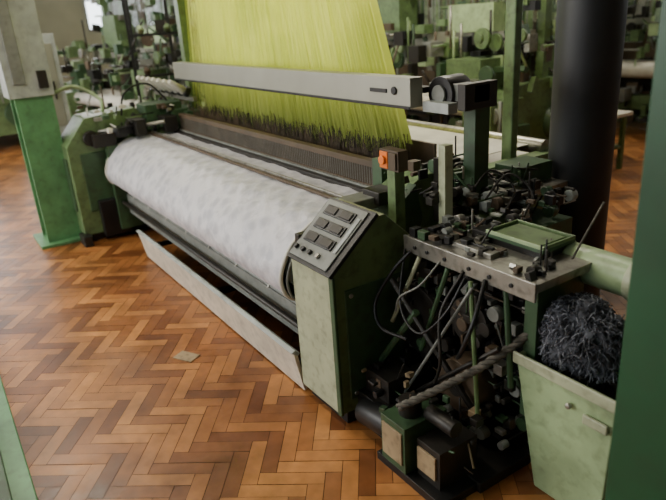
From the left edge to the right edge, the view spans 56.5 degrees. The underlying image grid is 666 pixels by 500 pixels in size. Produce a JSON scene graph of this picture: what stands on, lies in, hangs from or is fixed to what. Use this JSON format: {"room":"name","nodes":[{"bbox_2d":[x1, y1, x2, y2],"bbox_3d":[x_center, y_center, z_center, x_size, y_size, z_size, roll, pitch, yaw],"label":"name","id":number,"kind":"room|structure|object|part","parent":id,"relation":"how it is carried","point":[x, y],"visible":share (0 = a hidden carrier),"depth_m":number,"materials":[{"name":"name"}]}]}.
{"room":"textile factory","nodes":[
{"label":"textile factory","id":0,"kind":"room"},
{"bbox_2d":[34,0,112,90],"bbox_3d":[-5.515,-6.090,15.850,21.000,4.600,0.100,-17,24,-30],"label":"wall","id":1,"kind":"structure","parent":0,"point":[62,18],"depth_m":15.26,"materials":[{"name":"paint"}]},
{"bbox_2d":[82,0,163,31],"bbox_3d":[-5.097,-6.799,15.803,2.650,2.150,0.055,-17,24,-30],"label":"window","id":2,"kind":"structure","parent":1,"relation":"in","point":[90,10],"depth_m":15.49,"materials":[{"name":"white"}]},
{"bbox_2d":[0,119,647,499],"bbox_3d":[0.755,-0.987,7.956,21.000,0.121,22.000,-17,24,-30],"label":"floor","id":3,"kind":"structure","parent":0,"point":[102,407],"depth_m":3.49,"materials":[{"name":"brown wood"}]},
{"bbox_2d":[0,84,17,135],"bbox_3d":[-6.767,-3.426,11.891,2.554,2.888,4.076,-17,24,-30],"label":"weaving loom","id":4,"kind":"object","parent":3,"relation":"on","point":[7,122],"visible":0.11,"depth_m":10.97,"materials":[{"name":"green paint"}]},
{"bbox_2d":[0,376,37,499],"bbox_3d":[-2.240,0.760,3.656,0.470,0.075,4.800,-17,24,-30],"label":"plinth","id":5,"kind":"object","parent":3,"relation":"on","point":[16,483],"visible":1,"depth_m":2.87,"materials":[{"name":"green paint"}]},
{"bbox_2d":[0,0,81,249],"bbox_3d":[-2.826,-2.268,5.339,0.480,4.600,0.500,-17,24,-30],"label":"steel post","id":6,"kind":"object","parent":3,"relation":"on","point":[25,75],"visible":0.9,"depth_m":5.61,"materials":[{"name":"green metal"}]},
{"bbox_2d":[42,33,70,135],"bbox_3d":[-3.392,-1.535,7.318,0.450,1.900,0.730,-17,24,-30],"label":"tall cabinet","id":7,"kind":"object","parent":3,"relation":"on","point":[60,99],"visible":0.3,"depth_m":6.98,"materials":[{"name":"grey metal"}]},
{"bbox_2d":[56,0,210,117],"bbox_3d":[-2.842,-3.021,9.633,2.538,2.950,4.069,-21,27,-37],"label":"weaving loom","id":8,"kind":"object","parent":3,"relation":"on","point":[114,50],"visible":0.41,"depth_m":9.71,"materials":[{"name":"green paint"}]},
{"bbox_2d":[121,0,207,108],"bbox_3d":[-1.666,-2.527,8.521,2.149,2.668,1.190,-8,21,-11],"label":"yarn creel","id":9,"kind":"object","parent":3,"relation":"on","point":[163,29],"visible":0.19,"depth_m":8.04,"materials":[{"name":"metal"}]},
{"bbox_2d":[173,350,199,361],"bbox_3d":[-0.895,0.650,3.790,0.140,0.004,0.090,7,24,27],"label":"paper scrap","id":10,"kind":"object","parent":3,"relation":"on","point":[183,355],"visible":1,"depth_m":3.79,"materials":[{"name":"beige paper"}]},
{"bbox_2d":[52,0,631,499],"bbox_3d":[-0.025,-1.786,4.127,3.016,4.195,6.068,-17,24,-30],"label":"jacquard loom","id":11,"kind":"object","parent":3,"relation":"on","point":[409,261],"visible":0.99,"depth_m":3.22,"materials":[{"name":"green paint"}]},
{"bbox_3d":[-0.872,-0.235,4.663,0.640,0.935,3.440,-17,24,-30],"label":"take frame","id":12,"kind":"part","parent":11,"relation":"part of","materials":[{"name":"fabric"}]},
{"bbox_3d":[-0.010,-0.066,2.925,0.291,0.251,0.380,-17,24,-30],"label":"control panel","id":13,"kind":"part","parent":11,"relation":"part of","materials":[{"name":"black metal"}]},
{"bbox_3d":[0.743,-0.004,3.388,1.065,1.300,0.675,-17,24,-30],"label":"frame","id":14,"kind":"part","parent":11,"relation":"part of","materials":[{"name":"green paint"}]},
{"bbox_2d":[389,0,485,49],"bbox_3d":[2.071,-4.373,12.625,2.273,2.700,4.254,-17,24,-30],"label":"weaving loom","id":15,"kind":"object","parent":3,"relation":"on","point":[420,0],"visible":0.02,"depth_m":12.17,"materials":[{"name":"green paint"}]},
{"bbox_2d":[377,0,555,139],"bbox_3d":[1.426,-2.590,8.061,2.208,2.707,3.972,-17,24,-30],"label":"weaving loom","id":16,"kind":"object","parent":3,"relation":"on","point":[473,29],"visible":0.38,"depth_m":6.86,"materials":[{"name":"green paint"}]},
{"bbox_2d":[493,0,555,76],"bbox_3d":[3.037,-3.083,8.365,1.145,3.200,1.539,-17,24,-30],"label":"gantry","id":17,"kind":"object","parent":3,"relation":"on","point":[552,37],"visible":0.02,"depth_m":8.56,"materials":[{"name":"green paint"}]},
{"bbox_2d":[513,291,624,499],"bbox_3d":[0.979,0.583,2.410,0.340,0.870,0.460,-17,24,-30],"label":"waste bin","id":18,"kind":"object","parent":3,"relation":"on","point":[569,407],"visible":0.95,"depth_m":2.30,"materials":[{"name":"green metal"}]},
{"bbox_2d":[548,0,627,296],"bbox_3d":[1.280,-1.655,2.978,0.500,4.600,0.500,-17,24,-30],"label":"column","id":19,"kind":"structure","parent":3,"relation":"on","point":[589,34],"depth_m":3.19,"materials":[{"name":"metal"}]},
{"bbox_2d":[552,0,661,123],"bbox_3d":[4.652,-3.337,9.483,2.393,3.136,4.283,-18,25,-33],"label":"weaving loom","id":20,"kind":"object","parent":3,"relation":"on","point":[638,63],"visible":0.2,"depth_m":9.03,"materials":[{"name":"green paint"}]},
{"bbox_2d":[614,110,632,168],"bbox_3d":[2.454,-1.536,7.761,0.700,0.820,2.300,-17,24,-30],"label":"bench","id":21,"kind":"object","parent":3,"relation":"on","point":[622,114],"visible":0.16,"depth_m":7.04,"materials":[{"name":"green paint"}]},
{"bbox_2d":[605,0,665,499],"bbox_3d":[0.920,-0.971,1.252,0.380,4.600,0.310,-17,24,-30],"label":"steel post","id":22,"kind":"object","parent":3,"relation":"on","point":[637,459],"visible":1,"depth_m":1.68,"materials":[{"name":"green metal"}]},
{"bbox_2d":[461,0,657,41],"bbox_3d":[9.360,-5.809,12.378,0.100,4.600,22.000,-17,24,-30],"label":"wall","id":23,"kind":"structure","parent":0,"point":[461,0],"depth_m":15.15,"materials":[{"name":"paint"}]}
]}

